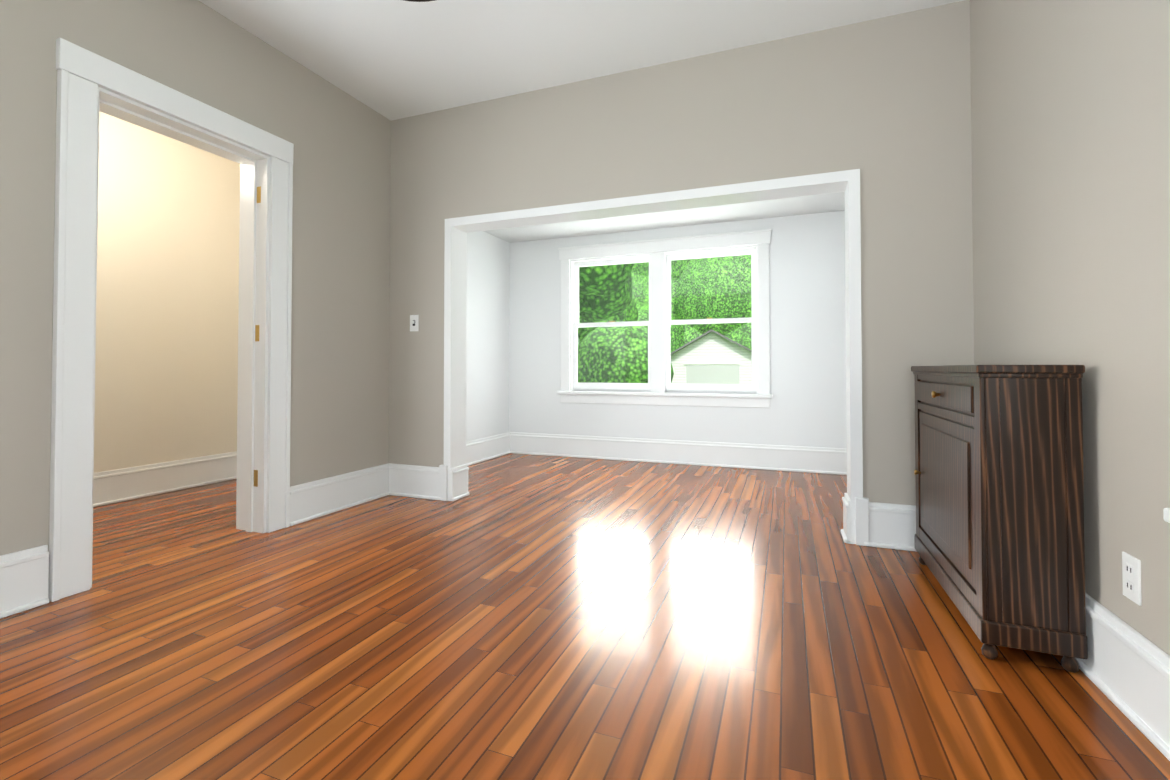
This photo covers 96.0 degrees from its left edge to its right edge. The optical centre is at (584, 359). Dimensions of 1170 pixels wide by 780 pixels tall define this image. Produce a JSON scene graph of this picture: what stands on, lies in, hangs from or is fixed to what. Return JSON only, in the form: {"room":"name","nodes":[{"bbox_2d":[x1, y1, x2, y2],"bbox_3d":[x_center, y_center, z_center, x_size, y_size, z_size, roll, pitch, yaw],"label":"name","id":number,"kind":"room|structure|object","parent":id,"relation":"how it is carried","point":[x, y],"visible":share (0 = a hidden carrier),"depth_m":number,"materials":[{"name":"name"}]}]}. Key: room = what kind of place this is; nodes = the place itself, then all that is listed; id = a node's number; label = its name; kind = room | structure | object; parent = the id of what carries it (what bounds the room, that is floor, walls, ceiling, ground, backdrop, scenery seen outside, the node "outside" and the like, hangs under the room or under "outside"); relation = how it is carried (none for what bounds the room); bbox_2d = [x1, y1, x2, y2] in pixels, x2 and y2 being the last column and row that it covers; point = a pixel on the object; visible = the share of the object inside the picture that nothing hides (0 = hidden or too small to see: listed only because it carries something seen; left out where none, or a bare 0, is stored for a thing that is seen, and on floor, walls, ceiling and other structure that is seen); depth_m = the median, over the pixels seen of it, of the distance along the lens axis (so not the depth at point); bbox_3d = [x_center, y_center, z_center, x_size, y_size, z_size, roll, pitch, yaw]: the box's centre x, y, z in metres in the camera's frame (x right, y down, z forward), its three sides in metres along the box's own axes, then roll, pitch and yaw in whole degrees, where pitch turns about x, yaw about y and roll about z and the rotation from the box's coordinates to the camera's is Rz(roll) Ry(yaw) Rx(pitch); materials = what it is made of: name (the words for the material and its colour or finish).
{"room":"empty living room","nodes":[
{"label":"empty living room","id":0,"kind":"room"},
{"bbox_2d":[94,111,239,472],"bbox_3d":[-3.417,-0.398,3.095,0.140,2.700,3.040,0,-1,21],"label":"wall","id":1,"kind":"structure","parent":0,"point":[166,361],"depth_m":3.83,"materials":[{"name":"beige paint"}]},
{"bbox_2d":[93,451,236,506],"bbox_3d":[-3.336,0.841,3.042,0.034,0.220,2.760,0,-1,21],"label":"baseboard","id":2,"kind":"structure","parent":1,"relation":"attached to","point":[122,485],"depth_m":3.77,"materials":[{"name":"white wood"}]},
{"bbox_2d":[0,0,390,555],"bbox_3d":[-2.291,-0.420,1.785,0.200,2.700,4.400,0,-1,21],"label":"wall","id":3,"kind":"structure","parent":0,"point":[337,137],"depth_m":2.75,"materials":[{"name":"grey paint"}]},
{"bbox_2d":[0,545,49,618],"bbox_3d":[-2.481,0.806,0.940,0.034,0.220,2.325,0,-1,21],"label":"baseboard","id":4,"kind":"structure","parent":3,"relation":"attached to","point":[24,574],"depth_m":1.96,"materials":[{"name":"white wood"}]},
{"bbox_2d":[48,38,293,601],"bbox_3d":[-1.992,-0.154,2.577,0.274,2.195,1.046,0,-1,21],"label":"door frame","id":5,"kind":"structure","parent":3,"relation":"attached to","point":[90,85],"depth_m":2.36,"materials":[{"name":"white wood"}]},
{"bbox_2d":[289,463,387,525],"bbox_3d":[-1.543,0.847,3.391,0.034,0.220,0.825,0,-1,21],"label":"baseboard","id":6,"kind":"structure","parent":3,"relation":"attached to","point":[318,498],"depth_m":3.32,"materials":[{"name":"white wood"}]},
{"bbox_2d":[466,231,509,441],"bbox_3d":[-1.169,-0.142,4.907,0.140,2.250,1.920,0,-1,21],"label":"wall","id":7,"kind":"structure","parent":0,"point":[487,335],"depth_m":5.23,"materials":[{"name":"white paint"}]},
{"bbox_2d":[466,432,509,467],"bbox_3d":[-1.119,0.870,4.777,0.034,0.220,1.745,0,-1,21],"label":"baseboard","id":8,"kind":"structure","parent":7,"relation":"attached to","point":[483,449],"depth_m":5.17,"materials":[{"name":"white wood"}]},
{"bbox_2d":[199,0,963,120],"bbox_3d":[-0.600,-1.829,1.247,3.960,0.100,4.560,0,-1,21],"label":"ceiling","id":9,"kind":"structure","parent":0,"point":[390,60],"depth_m":2.85,"materials":[{"name":"white paint"}]},
{"bbox_2d":[403,0,434,1],"bbox_3d":[-0.673,-1.615,1.893,0.526,0.308,0.526,0,-1,21],"label":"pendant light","id":10,"kind":"object","parent":9,"relation":"hanging from","point":[419,0],"visible":1,"depth_m":2.14,"materials":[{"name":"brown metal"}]},
{"bbox_2d":[0,453,1169,779],"bbox_3d":[-0.906,0.970,2.345,5.350,0.060,6.480,0,-1,21],"label":"floor","id":11,"kind":"structure","parent":0,"point":[524,617],"depth_m":1.67,"materials":[{"name":"brown wood"}]},
{"bbox_2d":[911,365,1087,672],"bbox_3d":[1.491,0.478,2.006,0.281,0.911,0.927,0,-1,21],"label":"base cabinet","id":12,"kind":"object","parent":11,"relation":"on","point":[999,543],"visible":1,"depth_m":1.60,"materials":[{"name":"brown wood"}]},
{"bbox_2d":[484,192,844,242],"bbox_3d":[0.531,-1.328,4.276,3.780,0.100,1.920,0,-1,21],"label":"ceiling","id":13,"kind":"structure","parent":0,"point":[821,203],"depth_m":4.74,"materials":[{"name":"white paint"}]},
{"bbox_2d":[509,211,846,448],"bbox_3d":[0.849,-0.139,5.087,3.500,2.250,0.140,0,-1,21],"label":"wall","id":14,"kind":"structure","parent":0,"point":[807,319],"depth_m":4.75,"materials":[{"name":"white paint"}]},
{"bbox_2d":[557,229,772,407],"bbox_3d":[0.722,-0.358,5.122,2.074,1.593,0.232,0,-1,21],"label":"window","id":15,"kind":"structure","parent":14,"relation":"in","point":[659,255],"depth_m":5.05,"materials":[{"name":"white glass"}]},
{"bbox_2d":[510,432,846,474],"bbox_3d":[0.818,0.874,4.988,3.500,0.220,0.034,0,-1,21],"label":"baseboard","id":16,"kind":"structure","parent":14,"relation":"attached to","point":[822,460],"depth_m":4.93,"materials":[{"name":"white wood"}]},
{"bbox_2d":[389,0,973,504],"bbox_3d":[0.215,-0.395,3.267,3.900,2.700,0.160,0,-1,21],"label":"wall","id":17,"kind":"structure","parent":0,"point":[883,104],"depth_m":2.89,"materials":[{"name":"grey paint"}]},
{"bbox_2d":[410,315,418,330],"bbox_3d":[-1.208,-0.258,3.716,0.072,0.116,0.016,0,-1,21],"label":"switch plate","id":18,"kind":"object","parent":17,"relation":"attached to","point":[414,322],"visible":1,"depth_m":3.71,"materials":[{"name":"white plastic"}]},
{"bbox_2d":[388,463,447,500],"bbox_3d":[-1.149,0.842,3.665,0.455,0.240,0.034,0,-1,21],"label":"baseboard","id":19,"kind":"structure","parent":17,"relation":"attached to","point":[414,481],"depth_m":3.66,"materials":[{"name":"white wood"}]},
{"bbox_2d":[450,464,465,498],"bbox_3d":[-1.132,0.855,3.874,0.535,0.220,0.039,0,-1,21],"label":"baseboard","id":20,"kind":"structure","parent":17,"relation":"attached to","point":[457,474],"depth_m":3.63,"materials":[{"name":"white wood"}]},
{"bbox_2d":[444,169,862,543],"bbox_3d":[0.261,-0.010,3.248,2.555,1.930,0.198,0,-1,21],"label":"trim","id":21,"kind":"structure","parent":17,"relation":"attached to","point":[458,229],"depth_m":3.13,"materials":[{"name":"white wood"}]},
{"bbox_2d":[850,500,850,539],"bbox_3d":[1.630,0.837,2.817,0.330,0.220,0.039,0,-1,21],"label":"baseboard","id":22,"kind":"structure","parent":17,"relation":"attached to","point":[850,500],"depth_m":2.70,"materials":[{"name":"white wood"}]},
{"bbox_2d":[855,497,916,551],"bbox_3d":[1.609,0.824,2.609,0.480,0.240,0.034,0,-1,21],"label":"baseboard","id":23,"kind":"structure","parent":17,"relation":"attached to","point":[881,525],"depth_m":2.64,"materials":[{"name":"white wood"}]},
{"bbox_2d":[970,0,1169,655],"bbox_3d":[1.155,-0.443,0.466,0.140,2.700,4.400,0,-1,21],"label":"wall","id":24,"kind":"structure","parent":0,"point":[1070,122],"depth_m":1.55,"materials":[{"name":"grey paint"}]},
{"bbox_2d":[1076,593,1169,760],"bbox_3d":[1.099,0.799,0.542,0.034,0.220,4.260,0,-1,21],"label":"baseboard","id":25,"kind":"structure","parent":24,"relation":"attached to","point":[1124,667],"depth_m":1.36,"materials":[{"name":"white wood"}]},
{"bbox_2d":[1122,552,1141,605],"bbox_3d":[1.433,0.573,1.382,0.008,0.116,0.072,0,-1,21],"label":"electrical outlet plate","id":26,"kind":"object","parent":24,"relation":"attached to","point":[1131,572],"visible":1,"depth_m":1.37,"materials":[{"name":"white plastic"}]},
{"bbox_2d":[1163,508,1169,522],"bbox_3d":[1.176,-0.425,0.565,0.232,1.733,1.254,0,-1,21],"label":"window","id":27,"kind":"structure","parent":24,"relation":"in","point":[1166,514],"depth_m":1.17,"materials":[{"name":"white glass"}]},
{"label":"outside","id":28,"kind":"structure","parent":0,"visible":0},
{"bbox_3d":[12.624,2.550,32.586,120.000,0.200,110.000,0,-1,21],"label":"ground","id":29,"kind":"structure","parent":28,"visible":0},
{"bbox_2d":[579,263,633,321],"bbox_3d":[-0.760,-2.808,14.880,4.663,10.029,6.220,0,-1,21],"label":"tree","id":30,"kind":"object","parent":29,"relation":"on","point":[616,269],"depth_m":14.32,"materials":[{"name":"green plant"}]},
{"bbox_2d":[578,294,673,382],"bbox_3d":[7.925,0.034,20.285,31.662,9.375,6.263,0,-1,21],"label":"shrubs","id":31,"kind":"object","parent":29,"relation":"on","point":[623,370],"depth_m":20.43,"materials":[{"name":"green plant"}]},
{"bbox_2d":[670,329,751,383],"bbox_3d":[7.474,0.464,29.238,5.152,3.860,6.600,0,-1,21],"label":"garage","id":32,"kind":"structure","parent":29,"relation":"on","point":[723,375],"depth_m":26.43,"materials":[{"name":"white"}]},
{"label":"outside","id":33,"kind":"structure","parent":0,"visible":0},
{"bbox_2d":[631,255,751,352],"bbox_3d":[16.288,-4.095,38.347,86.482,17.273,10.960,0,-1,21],"label":"tree","id":34,"kind":"object","parent":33,"point":[706,301],"depth_m":37.58,"materials":[{"name":"green plant"}]}
]}

